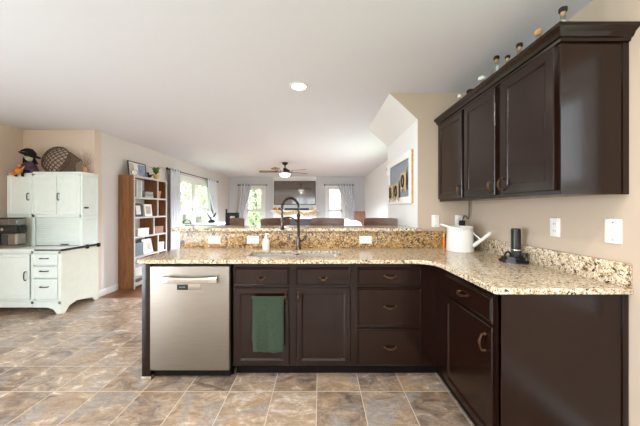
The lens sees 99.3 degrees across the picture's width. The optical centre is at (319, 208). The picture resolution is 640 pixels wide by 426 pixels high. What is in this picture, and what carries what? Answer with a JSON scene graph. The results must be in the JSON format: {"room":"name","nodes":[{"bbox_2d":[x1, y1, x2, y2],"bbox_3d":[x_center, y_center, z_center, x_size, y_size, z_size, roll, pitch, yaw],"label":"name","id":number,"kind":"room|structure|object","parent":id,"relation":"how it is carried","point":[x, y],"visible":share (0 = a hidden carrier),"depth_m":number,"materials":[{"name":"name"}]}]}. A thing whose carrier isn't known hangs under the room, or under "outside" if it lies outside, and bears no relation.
{"room":"kitchen","nodes":[
{"label":"kitchen","id":0,"kind":"room"},
{"bbox_2d":[0,124,22,224],"bbox_3d":[-4.340,0.076,0.460,0.120,2.438,6.920,0,0,0],"label":"wall","id":1,"kind":"structure","parent":0,"point":[11,138],"depth_m":3.71,"materials":[{"name":"beige paint"}]},
{"bbox_2d":[23,130,101,298],"bbox_3d":[-3.812,0.076,3.980,1.135,2.438,0.120,0,0,0],"label":"wall","id":2,"kind":"structure","parent":0,"point":[40,141],"depth_m":3.92,"materials":[{"name":"beige paint"}]},
{"bbox_2d":[99,284,141,297],"bbox_3d":[-0.833,1.335,6.875,5.025,0.080,5.850,0,0,0],"label":"floor","id":3,"kind":"structure","parent":0,"point":[137,292],"depth_m":4.12,"materials":[{"name":"brown wood"}]},
{"bbox_2d":[118,175,166,289],"bbox_3d":[-3.115,0.372,4.840,0.255,1.845,0.940,0,0,0],"label":"bookcase","id":4,"kind":"object","parent":3,"relation":"on","point":[127,221],"visible":0.8,"depth_m":4.37,"materials":[{"name":"brown wood"}]},
{"bbox_2d":[131,170,137,174],"bbox_3d":[-3.030,-0.596,4.440,0.090,0.090,0.031,0,0,-40],"label":"desk clock","id":5,"kind":"object","parent":4,"relation":"on","point":[133,172],"visible":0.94,"depth_m":4.43,"materials":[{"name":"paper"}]},
{"bbox_2d":[135,180,137,196],"bbox_3d":[-3.098,-0.339,4.497,0.160,0.285,0.045,0,0,0],"label":"book","id":6,"kind":"object","parent":4,"relation":"on","point":[136,181],"visible":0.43,"depth_m":4.47,"materials":[{"name":"paper"}]},
{"bbox_2d":[127,160,146,176],"bbox_3d":[-3.161,-0.678,4.695,0.058,0.250,0.450,0,0,0],"label":"photo frame","id":7,"kind":"object","parent":4,"relation":"on","point":[141,168],"visible":0.72,"depth_m":4.70,"materials":[{"name":"paper"}]},
{"bbox_2d":[129,163,133,173],"bbox_3d":[-3.149,-0.675,4.556,0.002,0.182,0.099,-6,0,0],"label":"photo","id":8,"kind":"object","parent":7,"relation":"attached to","point":[131,165],"depth_m":4.53},
{"bbox_2d":[137,164,145,176],"bbox_3d":[-3.150,-0.676,4.803,0.002,0.195,0.189,-6,0,0],"label":"photo","id":9,"kind":"object","parent":7,"relation":"attached to","point":[141,168],"depth_m":4.81},
{"bbox_2d":[135,262,141,276],"bbox_3d":[-3.094,1.009,4.540,0.158,0.200,0.246,0,0,0],"label":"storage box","id":10,"kind":"object","parent":4,"relation":"on","point":[138,267],"visible":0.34,"depth_m":4.52,"materials":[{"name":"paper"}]},
{"bbox_2d":[135,239,142,256],"bbox_3d":[-3.102,0.642,4.540,0.176,0.275,0.220,0,0,0],"label":"fabric bin","id":11,"kind":"object","parent":4,"relation":"on","point":[138,245],"visible":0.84,"depth_m":4.54,"materials":[{"name":"blue fabric"}]},
{"bbox_2d":[135,203,142,216],"bbox_3d":[-3.050,0.017,4.548,0.056,0.220,0.195,0,0,0],"label":"photo frame","id":12,"kind":"object","parent":4,"relation":"on","point":[138,206],"visible":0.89,"depth_m":4.56,"materials":[{"name":"paper"}]},
{"bbox_2d":[136,205,140,214],"bbox_3d":[-3.043,0.017,4.548,0.008,0.152,0.127,-6,0,0],"label":"picture","id":13,"kind":"object","parent":12,"relation":"attached to","point":[138,207],"depth_m":4.55,"materials":[{"name":"paper"}]},
{"bbox_2d":[138,180,139,196],"bbox_3d":[-3.098,-0.341,4.548,0.160,0.290,0.050,0,0,0],"label":"book","id":14,"kind":"object","parent":4,"relation":"on","point":[138,180],"visible":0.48,"depth_m":4.54,"materials":[{"name":"paper"}]},
{"bbox_2d":[140,181,141,196],"bbox_3d":[-3.098,-0.336,4.598,0.160,0.280,0.040,0,0,0],"label":"book","id":15,"kind":"object","parent":4,"relation":"on","point":[140,181],"visible":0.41,"depth_m":4.59,"materials":[{"name":"paper"}]},
{"bbox_2d":[135,228,148,235],"bbox_3d":[-3.084,0.392,4.655,0.138,0.125,0.296,0,0,0],"label":"storage box","id":16,"kind":"object","parent":4,"relation":"on","point":[138,231],"visible":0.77,"depth_m":4.60,"materials":[{"name":"paper"}]},
{"bbox_2d":[141,238,152,253],"bbox_3d":[-3.077,0.653,4.835,0.069,0.249,0.270,0,0,0],"label":"print","id":17,"kind":"object","parent":4,"relation":"on","point":[147,243],"visible":0.93,"depth_m":4.84,"materials":[{"name":"paper"}]},
{"bbox_2d":[143,204,151,215],"bbox_3d":[-3.070,0.021,4.835,0.055,0.211,0.210,0,0,0],"label":"photo frame","id":18,"kind":"object","parent":4,"relation":"on","point":[147,208],"visible":0.9,"depth_m":4.83,"materials":[{"name":"white wood"}]},
{"bbox_2d":[145,206,150,213],"bbox_3d":[-3.062,0.022,4.835,0.008,0.140,0.140,-6,0,0],"label":"picture","id":19,"kind":"object","parent":18,"relation":"attached to","point":[148,211],"depth_m":4.84},
{"bbox_2d":[142,194,153,197],"bbox_3d":[-3.099,-0.224,4.815,0.168,0.055,0.236,0,0,0],"label":"storage box","id":20,"kind":"object","parent":4,"relation":"on","point":[143,195],"visible":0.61,"depth_m":4.76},
{"bbox_2d":[142,191,152,194],"bbox_3d":[-3.099,-0.281,4.815,0.168,0.050,0.216,0,0,0],"label":"storage box","id":21,"kind":"object","parent":20,"relation":"on","point":[143,192],"visible":0.67,"depth_m":4.77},
{"bbox_2d":[150,167,161,178],"bbox_3d":[-3.068,-0.678,5.085,0.190,0.254,0.245,0,0,0],"label":"potted plant","id":22,"kind":"object","parent":4,"relation":"on","point":[155,170],"visible":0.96,"depth_m":5.06,"materials":[{"name":"green plant"}]},
{"bbox_2d":[155,226,162,233],"bbox_3d":[-3.094,0.389,5.115,0.158,0.130,0.256,0,0,0],"label":"storage box","id":23,"kind":"object","parent":4,"relation":"on","point":[158,229],"visible":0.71,"depth_m":5.08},
{"bbox_2d":[159,242,163,249],"bbox_3d":[-3.094,0.704,5.168,0.158,0.150,0.191,0,0,0],"label":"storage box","id":24,"kind":"object","parent":4,"relation":"on","point":[161,244],"visible":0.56,"depth_m":5.18,"materials":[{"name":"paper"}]},
{"bbox_2d":[184,222,224,225],"bbox_3d":[-2.740,0.823,6.850,0.780,0.945,1.200,0,0,0],"label":"dining table","id":25,"kind":"object","parent":3,"relation":"on","point":[201,223],"visible":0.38,"depth_m":6.57,"materials":[{"name":"white wood"}]},
{"bbox_2d":[182,214,186,222],"bbox_3d":[-3.242,0.230,6.500,0.100,0.240,0.098,0,0,0],"label":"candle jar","id":26,"kind":"object","parent":25,"relation":"on","point":[184,216],"visible":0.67,"depth_m":6.46,"materials":[{"name":"white glass"}]},
{"bbox_2d":[182,219,191,223],"bbox_3d":[-3.129,0.295,6.400,0.204,0.108,0.060,0,0,0],"label":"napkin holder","id":27,"kind":"object","parent":25,"relation":"on","point":[184,221],"visible":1,"depth_m":6.39,"materials":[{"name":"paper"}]},
{"bbox_2d":[195,216,201,222],"bbox_3d":[-3.082,0.265,6.900,0.150,0.170,0.150,0,0,0],"label":"planter","id":28,"kind":"object","parent":25,"relation":"on","point":[198,219],"visible":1,"depth_m":6.85,"materials":[{"name":"white ceramic"}]},
{"bbox_2d":[207,212,215,222],"bbox_3d":[-2.755,0.207,6.896,0.214,0.284,0.148,0,0,31],"label":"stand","id":29,"kind":"object","parent":25,"relation":"on","point":[209,214],"visible":1,"depth_m":6.87,"materials":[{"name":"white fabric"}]},
{"bbox_2d":[225,209,238,224],"bbox_3d":[-1.812,0.647,5.801,0.340,1.296,0.438,0,0,0],"label":"dining chair","id":30,"kind":"object","parent":3,"relation":"on","point":[227,215],"visible":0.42,"depth_m":5.61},
{"bbox_2d":[270,210,318,224],"bbox_3d":[-0.882,0.668,9.375,1.659,1.254,0.450,0,0,0],"label":"fireplace","id":31,"kind":"object","parent":3,"relation":"on","point":[304,219],"visible":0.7,"depth_m":9.50,"materials":[{"name":"white"}]},
{"bbox_2d":[270,210,318,213],"bbox_3d":[-0.882,0.102,9.490,1.659,0.120,0.220,0,0,0],"label":"mantel shelf","id":32,"kind":"object","parent":31,"relation":"attached to","point":[273,211],"depth_m":9.38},
{"bbox_2d":[275,209,317,215],"bbox_3d":[-0.810,0.116,9.351,1.480,0.258,0.039,0,0,0],"label":"leaf garland","id":33,"kind":"object","parent":31,"relation":"attached to","point":[315,211],"visible":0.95,"depth_m":9.34,"materials":[{"name":"yellow plant"}]},
{"bbox_2d":[284,208,308,209],"bbox_3d":[-0.810,0.005,9.480,0.854,0.070,0.080,0,0,0],"label":"soundbar","id":34,"kind":"object","parent":31,"relation":"on","point":[284,208],"visible":0.87,"depth_m":9.44,"materials":[{"name":"black plastic"}]},
{"bbox_2d":[344,219,361,224],"bbox_3d":[0.707,0.758,6.187,0.603,1.074,0.590,0,0,0],"label":"side table","id":35,"kind":"object","parent":3,"relation":"on","point":[346,221],"visible":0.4,"depth_m":6.10,"materials":[{"name":"white fabric"}]},
{"bbox_2d":[354,211,364,224],"bbox_3d":[1.075,0.677,7.205,0.700,1.235,0.710,0,0,0],"label":"armchair","id":36,"kind":"object","parent":3,"relation":"on","point":[359,216],"visible":0.02,"depth_m":7.39,"materials":[{"name":"brown leather"}]},
{"bbox_2d":[102,132,228,288],"bbox_3d":[-3.305,0.076,6.870,0.120,2.438,5.660,0,0,0],"label":"wall","id":37,"kind":"structure","parent":0,"point":[116,152],"depth_m":4.38,"materials":[{"name":"white paint"}]},
{"bbox_2d":[98,284,117,297],"bbox_3d":[-3.237,1.245,4.140,0.015,0.100,0.440,0,0,0],"label":"baseboard","id":38,"kind":"structure","parent":37,"relation":"attached to","point":[113,288],"depth_m":4.13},
{"bbox_2d":[166,167,218,182],"bbox_3d":[-3.181,-0.835,6.985,0.124,0.052,2.822,0,0,0],"label":"curtain rod","id":39,"kind":"object","parent":37,"relation":"attached to","point":[167,168],"visible":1,"depth_m":6.64,"materials":[{"name":"black metal"}]},
{"bbox_2d":[170,168,180,249],"bbox_3d":[-3.143,0.200,5.918,0.074,2.130,0.444,0,0,0],"label":"curtain","id":40,"kind":"object","parent":39,"relation":"hanging from","point":[175,184],"visible":0.77,"depth_m":5.82,"materials":[{"name":"white fabric"}]},
{"bbox_2d":[207,178,218,221],"bbox_3d":[-3.143,0.200,7.989,0.074,2.130,0.783,0,0,0],"label":"curtain","id":41,"kind":"object","parent":39,"relation":"hanging from","point":[212,184],"visible":0.67,"depth_m":8.03,"materials":[{"name":"white fabric"}]},
{"bbox_2d":[180,175,211,222],"bbox_3d":[-3.288,0.010,7.085,0.155,1.610,2.070,0,0,0],"label":"window","id":42,"kind":"structure","parent":37,"relation":"in","point":[184,179],"depth_m":7.11,"materials":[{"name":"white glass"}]},
{"bbox_2d":[0,298,474,425],"bbox_3d":[-1.390,1.335,0.425,5.980,0.080,7.050,0,0,0],"label":"floor","id":43,"kind":"structure","parent":0,"point":[81,365],"depth_m":1.96,"materials":[{"name":"tile"}]},
{"bbox_2d":[0,172,100,313],"bbox_3d":[-3.683,0.398,3.616,1.055,1.795,0.598,0,0,0],"label":"tall cabinet","id":44,"kind":"object","parent":43,"relation":"on","point":[57,268],"visible":0.99,"depth_m":3.64,"materials":[{"name":"white wood"}]},
{"bbox_2d":[10,148,40,176],"bbox_3d":[-3.972,-0.632,3.696,0.239,0.401,0.281,0,0,0],"label":"doll","id":45,"kind":"object","parent":44,"relation":"on","point":[29,161],"visible":1,"depth_m":3.69},
{"bbox_2d":[0,244,90,250],"bbox_3d":[-3.694,0.507,3.625,1.032,0.024,0.580,0,0,0],"label":"countertop","id":46,"kind":"structure","parent":44,"relation":"on","point":[29,248],"depth_m":3.50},
{"bbox_2d":[0,218,26,247],"bbox_3d":[-4.005,0.303,3.500,0.389,0.382,0.170,0,0,0],"label":"toaster oven","id":47,"kind":"object","parent":46,"relation":"on","point":[11,236],"visible":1,"depth_m":3.46,"materials":[{"name":"metal"}]},
{"bbox_2d":[41,146,81,171],"bbox_3d":[-3.572,-0.688,3.780,0.638,0.391,0.144,0,0,0],"label":"wicker basket","id":48,"kind":"object","parent":44,"relation":"on","point":[69,165],"visible":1,"depth_m":3.73,"materials":[{"name":"brown wicker"}]},
{"bbox_2d":[76,148,92,172],"bbox_3d":[-3.307,-0.678,3.834,0.311,0.356,0.084,0,0,0],"label":"vase","id":49,"kind":"object","parent":44,"relation":"on","point":[84,169],"visible":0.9,"depth_m":3.82,"materials":[{"name":"ceramic"}]},
{"bbox_2d":[141,264,154,379],"bbox_3d":[-1.315,0.853,2.356,0.075,0.885,0.608,0,0,0],"label":"cabinet end panel","id":50,"kind":"object","parent":43,"relation":"on","point":[147,374],"visible":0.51,"depth_m":2.05,"materials":[{"name":"brown wood"}]},
{"bbox_2d":[150,264,234,375],"bbox_3d":[-0.979,0.858,2.301,0.597,0.875,0.638,0,0,0],"label":"dishwasher","id":51,"kind":"object","parent":43,"relation":"on","point":[191,305],"visible":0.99,"depth_m":2.04,"materials":[{"name":"metal"}]},
{"bbox_2d":[230,218,244,224],"bbox_3d":[-1.167,0.703,3.194,0.487,1.187,0.410,0,0,-38],"label":"bar stool","id":52,"kind":"object","parent":43,"relation":"on","point":[233,221],"visible":0.06,"depth_m":3.37,"materials":[{"name":"brown leather"}]},
{"bbox_2d":[260,218,289,224],"bbox_3d":[-0.406,0.703,3.172,0.410,1.187,0.487,0,0,-42],"label":"bar stool","id":53,"kind":"object","parent":43,"relation":"on","point":[265,221],"visible":0.09,"depth_m":3.32,"materials":[{"name":"brown leather"}]},
{"bbox_2d":[233,254,351,372],"bbox_3d":[-0.208,0.853,2.337,0.903,0.885,0.645,0,0,0],"label":"base cabinet","id":54,"kind":"object","parent":43,"relation":"on","point":[317,297],"visible":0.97,"depth_m":2.06,"materials":[{"name":"brown wood"}]},
{"bbox_2d":[252,296,283,352],"bbox_3d":[-0.385,0.855,2.020,0.242,0.415,0.048,0,0,0],"label":"dish towel","id":55,"kind":"object","parent":54,"relation":"hanging from","point":[268,311],"visible":1,"depth_m":2.01,"materials":[{"name":"green fabric"}]},
{"bbox_2d":[137,248,632,294],"bbox_3d":[0.060,0.395,1.990,2.880,0.030,1.380,0,0,0],"label":"countertop","id":56,"kind":"structure","parent":54,"relation":"on","point":[483,269],"depth_m":2.03,"materials":[{"name":"stone"}]},
{"bbox_2d":[262,233,269,249],"bbox_3d":[-0.504,0.303,2.550,0.070,0.154,0.066,0,0,0],"label":"soap dispenser","id":57,"kind":"object","parent":56,"relation":"on","point":[265,243],"visible":1,"depth_m":2.53,"materials":[{"name":"white ceramic"}]},
{"bbox_2d":[280,197,305,249],"bbox_3d":[-0.253,0.133,2.523,0.250,0.493,0.086,0,0,-22],"label":"faucet","id":58,"kind":"object","parent":56,"relation":"on","point":[298,240],"visible":1,"depth_m":2.54,"materials":[{"name":"brown metal"}]},
{"bbox_2d":[250,254,339,256],"bbox_3d":[-0.212,0.497,2.322,0.791,0.172,0.321,0,0,0],"label":"sink","id":59,"kind":"object","parent":56,"relation":"in","point":[255,255],"visible":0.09,"depth_m":2.47,"materials":[{"name":"metal"}]},
{"bbox_2d":[443,233,445,248],"bbox_3d":[1.190,0.306,2.610,0.026,0.147,0.025,0,0,0],"label":"cutting board","id":60,"kind":"object","parent":56,"relation":"on","point":[444,238],"visible":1,"depth_m":2.60,"materials":[{"name":"orange wood"}]},
{"bbox_2d":[440,224,491,252],"bbox_3d":[1.245,0.256,2.400,0.298,0.246,0.392,0,0,0],"label":"watering can","id":61,"kind":"object","parent":56,"relation":"on","point":[459,238],"visible":1,"depth_m":2.38,"materials":[{"name":"white ceramic"}]},
{"bbox_2d":[499,228,528,263],"bbox_3d":[1.381,0.259,1.955,0.147,0.242,0.150,0,0,0],"label":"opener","id":62,"kind":"object","parent":56,"relation":"on","point":[514,257],"visible":1,"depth_m":1.93,"materials":[{"name":"black plastic"}]},
{"bbox_2d":[311,218,343,224],"bbox_3d":[0.091,0.703,3.127,0.410,1.187,0.487,0,0,0],"label":"bar stool","id":63,"kind":"object","parent":43,"relation":"on","point":[314,221],"visible":0.09,"depth_m":3.34,"materials":[{"name":"brown leather"}]},
{"bbox_2d":[364,218,397,224],"bbox_3d":[0.736,0.703,3.107,0.410,1.187,0.487,0,0,0],"label":"bar stool","id":64,"kind":"object","parent":43,"relation":"on","point":[367,221],"visible":0.1,"depth_m":3.32,"materials":[{"name":"brown leather"}]},
{"bbox_2d":[351,264,436,372],"bbox_3d":[0.587,0.853,2.337,0.687,0.885,0.645,0,0,0],"label":"base cabinet","id":65,"kind":"object","parent":43,"relation":"on","point":[394,305],"visible":0.98,"depth_m":2.05,"materials":[{"name":"brown wood"}]},
{"bbox_2d":[436,266,628,425],"bbox_3d":[1.162,0.853,1.734,0.675,0.885,0.831,0,0,0],"label":"base cabinet","id":66,"kind":"object","parent":43,"relation":"on","point":[506,360],"visible":0.92,"depth_m":1.32,"materials":[{"name":"brown wood"}]},
{"bbox_2d":[273,177,316,217],"bbox_3d":[-0.890,0.076,9.650,1.540,2.438,0.100,0,0,0],"label":"fireplace","id":67,"kind":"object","parent":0,"point":[274,178],"depth_m":9.60,"materials":[{"name":"white paint"}]},
{"bbox_2d":[274,181,315,204],"bbox_3d":[-0.886,-0.565,9.571,1.461,0.833,0.056,0,0,0],"label":"television","id":68,"kind":"object","parent":67,"relation":"attached to","point":[304,192],"visible":1,"depth_m":9.54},
{"bbox_2d":[229,177,363,219],"bbox_3d":[-0.833,0.076,9.760,5.065,2.438,0.120,0,0,0],"label":"wall","id":69,"kind":"structure","parent":0,"point":[358,188],"depth_m":9.70,"materials":[{"name":"grey paint"}]},
{"bbox_2d":[244,185,264,224],"bbox_3d":[-2.340,0.055,9.752,0.780,1.820,0.135,0,0,0],"label":"window","id":70,"kind":"structure","parent":69,"relation":"in","point":[253,187],"depth_m":9.70,"materials":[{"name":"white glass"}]},
{"bbox_2d":[325,185,344,219],"bbox_3d":[0.540,0.055,9.752,0.700,1.820,0.135,0,0,0],"label":"window","id":71,"kind":"structure","parent":69,"relation":"in","point":[328,188],"depth_m":9.70,"materials":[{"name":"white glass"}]},
{"bbox_3d":[0.662,-0.845,9.636,1.063,0.052,0.124,0,0,0],"label":"curtain rod","id":72,"kind":"object","parent":69,"relation":"attached to","visible":0},
{"bbox_2d":[338,184,355,220],"bbox_3d":[0.973,0.195,9.598,0.674,2.140,0.074,0,0,0],"label":"curtain","id":73,"kind":"object","parent":72,"relation":"hanging from","point":[345,190],"visible":0.65,"depth_m":9.59,"materials":[{"name":"white fabric"}]},
{"bbox_3d":[-2.382,-0.845,9.636,1.045,0.052,0.124,0,0,0],"label":"curtain rod","id":74,"kind":"object","parent":69,"relation":"attached to","visible":0},
{"bbox_2d":[238,184,250,217],"bbox_3d":[-2.681,0.195,9.598,0.498,2.140,0.074,0,0,0],"label":"curtain","id":75,"kind":"object","parent":74,"relation":"hanging from","point":[244,189],"visible":0.61,"depth_m":9.59,"materials":[{"name":"white fabric"}]},
{"bbox_2d":[0,0,593,176],"bbox_3d":[-1.350,-1.203,3.350,6.160,0.120,13.000,0,0,0],"label":"ceiling","id":76,"kind":"structure","parent":0,"point":[201,83],"depth_m":2.17,"materials":[{"name":"white paint"}]},
{"bbox_2d":[259,162,306,176],"bbox_3d":[-0.913,-0.964,6.700,1.179,0.358,1.229,0,0,0],"label":"ceiling fan","id":77,"kind":"object","parent":76,"relation":"hanging from","point":[284,172],"visible":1,"depth_m":6.63,"materials":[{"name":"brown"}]},
{"bbox_2d":[289,82,308,90],"bbox_3d":[-0.195,-1.138,2.530,0.184,0.008,0.184,0,0,0],"label":"recessed light","id":78,"kind":"object","parent":76,"relation":"in","point":[297,86],"visible":1,"depth_m":2.52,"materials":[{"name":"white"}]},
{"bbox_2d":[177,93,471,247],"bbox_3d":[0.095,0.076,2.740,3.010,2.438,0.120,0,0,0],"label":"wall","id":79,"kind":"structure","parent":0,"point":[425,107],"depth_m":2.68,"materials":[{"name":"beige paint"}]},
{"bbox_2d":[172,225,420,230],"bbox_3d":[-0.238,0.200,2.825,2.403,0.030,0.450,0,0,0],"label":"breakfast bar","id":80,"kind":"object","parent":79,"relation":"on","point":[196,227],"visible":1,"depth_m":2.60,"materials":[{"name":"stone"}]},
{"bbox_2d":[180,231,473,247],"bbox_3d":[0.068,0.297,2.665,2.865,0.164,0.030,0,0,0],"label":"backsplash","id":81,"kind":"structure","parent":79,"relation":"attached to","point":[188,239],"depth_m":2.65,"materials":[{"name":"stone"}]},
{"bbox_2d":[208,236,219,243],"bbox_3d":[-1.028,0.299,2.644,0.118,0.075,0.012,0,0,0],"label":"wall outlet","id":82,"kind":"object","parent":81,"relation":"attached to","point":[211,239],"visible":1,"depth_m":2.64,"materials":[{"name":"white plastic"}]},
{"bbox_2d":[247,236,258,243],"bbox_3d":[-0.653,0.299,2.644,0.118,0.075,0.012,0,0,0],"label":"wall outlet","id":83,"kind":"object","parent":81,"relation":"attached to","point":[250,239],"visible":1,"depth_m":2.64,"materials":[{"name":"white plastic"}]},
{"bbox_2d":[359,236,371,243],"bbox_3d":[0.443,0.299,2.644,0.118,0.075,0.012,0,0,0],"label":"wall outlet","id":84,"kind":"object","parent":81,"relation":"attached to","point":[362,239],"visible":1,"depth_m":2.64,"materials":[{"name":"white plastic"}]},
{"bbox_2d":[432,215,438,226],"bbox_3d":[1.136,0.118,2.670,0.075,0.118,0.018,0,0,0],"label":"light switch","id":85,"kind":"object","parent":79,"relation":"attached to","point":[435,218],"visible":1,"depth_m":2.67,"materials":[{"name":"white plastic"}]},
{"bbox_2d":[455,215,462,225],"bbox_3d":[1.365,0.118,2.673,0.075,0.118,0.012,0,0,0],"label":"wall outlet","id":86,"kind":"object","parent":79,"relation":"attached to","point":[457,217],"visible":0.75,"depth_m":2.67,"materials":[{"name":"white plastic"}]},
{"bbox_2d":[459,202,469,225],"bbox_3d":[1.413,0.056,2.649,0.108,0.249,0.048,0,0,0],"label":"plug","id":87,"kind":"object","parent":86,"relation":"in","point":[461,222],"visible":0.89,"depth_m":2.64,"materials":[{"name":"black plastic"}]},
{"bbox_2d":[364,160,387,217],"bbox_3d":[1.640,0.076,6.790,0.120,2.438,5.820,0,0,0],"label":"wall","id":88,"kind":"structure","parent":0,"point":[376,181],"depth_m":7.61,"materials":[{"name":"white paint"}]},
{"bbox_2d":[369,94,417,227],"bbox_3d":[1.145,0.076,3.286,0.910,2.438,1.188,0,0,0],"label":"wall","id":89,"kind":"structure","parent":0,"point":[394,125],"depth_m":3.05,"materials":[{"name":"white paint"}]},
{"bbox_2d":[388,149,412,204],"bbox_3d":[0.951,-0.340,3.265,0.029,0.560,0.910,0,0,0],"label":"framed board","id":90,"kind":"object","parent":89,"relation":"attached to","point":[397,166],"visible":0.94,"depth_m":3.10,"materials":[{"name":"printed paper"},{"name":"wood"}]},
{"bbox_2d":[388,163,408,201],"bbox_3d":[0.918,-0.282,3.265,0.021,0.395,0.872,0,0,0],"label":"banner","id":91,"kind":"object","parent":90,"relation":"hanging from","point":[402,178],"visible":1,"depth_m":3.21,"materials":[{"name":"beige paper"}]},
{"bbox_2d":[472,0,639,425],"bbox_3d":[1.550,0.076,-0.160,0.100,2.438,5.680,0,0,0],"label":"wall","id":92,"kind":"structure","parent":0,"point":[583,218],"depth_m":1.46,"materials":[{"name":"beige paint"}]},
{"bbox_2d":[438,110,489,201],"bbox_3d":[1.306,-0.447,2.425,0.387,0.752,0.470,0,0,0],"label":"upper cabinet","id":93,"kind":"object","parent":92,"relation":"attached to","point":[451,132],"visible":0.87,"depth_m":2.40,"materials":[{"name":"brown wood"}]},
{"bbox_2d":[464,42,628,199],"bbox_3d":[1.306,-0.447,1.754,0.387,0.752,0.870,0,0,0],"label":"upper cabinet","id":94,"kind":"object","parent":92,"relation":"attached to","point":[558,126],"visible":1,"depth_m":1.34,"materials":[{"name":"brown wood"}]},
{"bbox_2d":[478,75,485,81],"bbox_3d":[1.250,-0.924,2.099,0.068,0.200,0.068,0,0,0],"label":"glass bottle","id":95,"kind":"object","parent":94,"relation":"on","point":[481,78],"visible":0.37,"depth_m":2.08,"materials":[{"name":"white"}]},
{"bbox_2d":[493,55,499,63],"bbox_3d":[1.260,-0.956,1.942,0.068,0.266,0.068,0,0,0],"label":"glass bottle","id":96,"kind":"object","parent":94,"relation":"on","point":[496,58],"visible":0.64,"depth_m":1.93,"materials":[{"name":"black"}]},
{"bbox_2d":[516,42,522,51],"bbox_3d":[1.250,-0.929,1.704,0.088,0.212,0.088,0,0,0],"label":"glass bottle","id":97,"kind":"object","parent":94,"relation":"on","point":[519,46],"visible":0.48,"depth_m":1.70,"materials":[{"name":"black"}]},
{"bbox_2d":[434,21,639,126],"bbox_3d":[1.310,-0.844,1.973,0.380,0.067,1.404,0,0,0],"label":"crown molding","id":98,"kind":"structure","parent":94,"relation":"on","point":[563,31],"depth_m":1.34,"materials":[{"name":"brown wood"}]},
{"bbox_2d":[534,28,542,35],"bbox_3d":[1.250,-0.925,1.556,0.088,0.204,0.088,0,0,0],"label":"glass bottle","id":99,"kind":"object","parent":94,"relation":"on","point":[538,32],"visible":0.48,"depth_m":1.55,"materials":[{"name":"orange"}]},
{"bbox_2d":[558,6,567,18],"bbox_3d":[1.250,-0.929,1.399,0.068,0.211,0.068,0,0,0],"label":"glass bottle","id":100,"kind":"object","parent":94,"relation":"on","point":[562,10],"visible":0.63,"depth_m":1.39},
{"bbox_2d":[474,236,631,287],"bbox_3d":[1.487,0.321,1.977,0.026,0.116,1.344,0,0,0],"label":"backsplash","id":101,"kind":"structure","parent":92,"relation":"attached to","point":[618,273],"depth_m":1.58,"materials":[{"name":"stone"}]},
{"bbox_2d":[550,218,560,236],"bbox_3d":[1.493,0.117,1.730,0.012,0.118,0.075,0,0,0],"label":"wall outlet","id":102,"kind":"object","parent":92,"relation":"attached to","point":[555,223],"visible":1,"depth_m":1.72,"materials":[{"name":"white plastic"}]},
{"bbox_2d":[605,219,622,243],"bbox_3d":[1.490,0.113,1.387,0.018,0.125,0.082,0,0,0],"label":"light switch","id":103,"kind":"object","parent":92,"relation":"attached to","point":[613,227],"visible":1,"depth_m":1.38,"materials":[{"name":"white plastic"}]},
{"label":"outside","id":104,"kind":"structure","parent":0,"visible":0},
{"bbox_2d":[181,216,260,226],"bbox_3d":[0.000,1.820,15.000,120.000,0.150,110.000,0,0,0],"label":"lawn","id":105,"kind":"structure","parent":104,"point":[188,217],"depth_m":41.27,"materials":[{"name":"green plant"}]},
{"bbox_2d":[181,183,189,206],"bbox_3d":[-13.976,-2.713,24.020,6.035,8.923,6.019,0,0,0],"label":"tree","id":106,"kind":"object","parent":105,"relation":"on","point":[181,183],"visible":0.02,"depth_m":24.42,"materials":[{"name":"green plant"}]},
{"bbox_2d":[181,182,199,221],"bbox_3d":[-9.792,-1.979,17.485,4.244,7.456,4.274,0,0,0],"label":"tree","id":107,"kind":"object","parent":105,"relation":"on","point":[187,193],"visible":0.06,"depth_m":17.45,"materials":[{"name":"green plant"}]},
{"bbox_2d":[195,185,205,221],"bbox_3d":[-5.352,-1.191,14.205,2.792,5.883,2.744,0,0,0],"label":"tree","id":108,"kind":"object","parent":105,"relation":"on","point":[200,202],"visible":0.05,"depth_m":13.45,"materials":[{"name":"green plant"}]},
{"bbox_2d":[248,190,260,224],"bbox_3d":[-4.540,-0.701,18.972,2.982,4.904,2.883,0,0,0],"label":"tree","id":109,"kind":"object","parent":105,"relation":"on","point":[257,198],"visible":0.16,"depth_m":18.47,"materials":[{"name":"green plant"}]},
{"bbox_2d":[248,190,260,224],"bbox_3d":[-5.848,-1.167,22.024,3.733,5.834,3.690,0,0,0],"label":"tree","id":110,"kind":"object","parent":105,"relation":"on","point":[257,190],"visible":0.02,"depth_m":21.91,"materials":[{"name":"green plant"}]},
{"bbox_2d":[330,206,339,217],"bbox_3d":[2.510,0.720,15.075,7.020,2.050,0.150,0,0,0],"label":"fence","id":111,"kind":"object","parent":105,"relation":"on","point":[332,214],"visible":0.02,"depth_m":15.00,"materials":[{"name":"white"}]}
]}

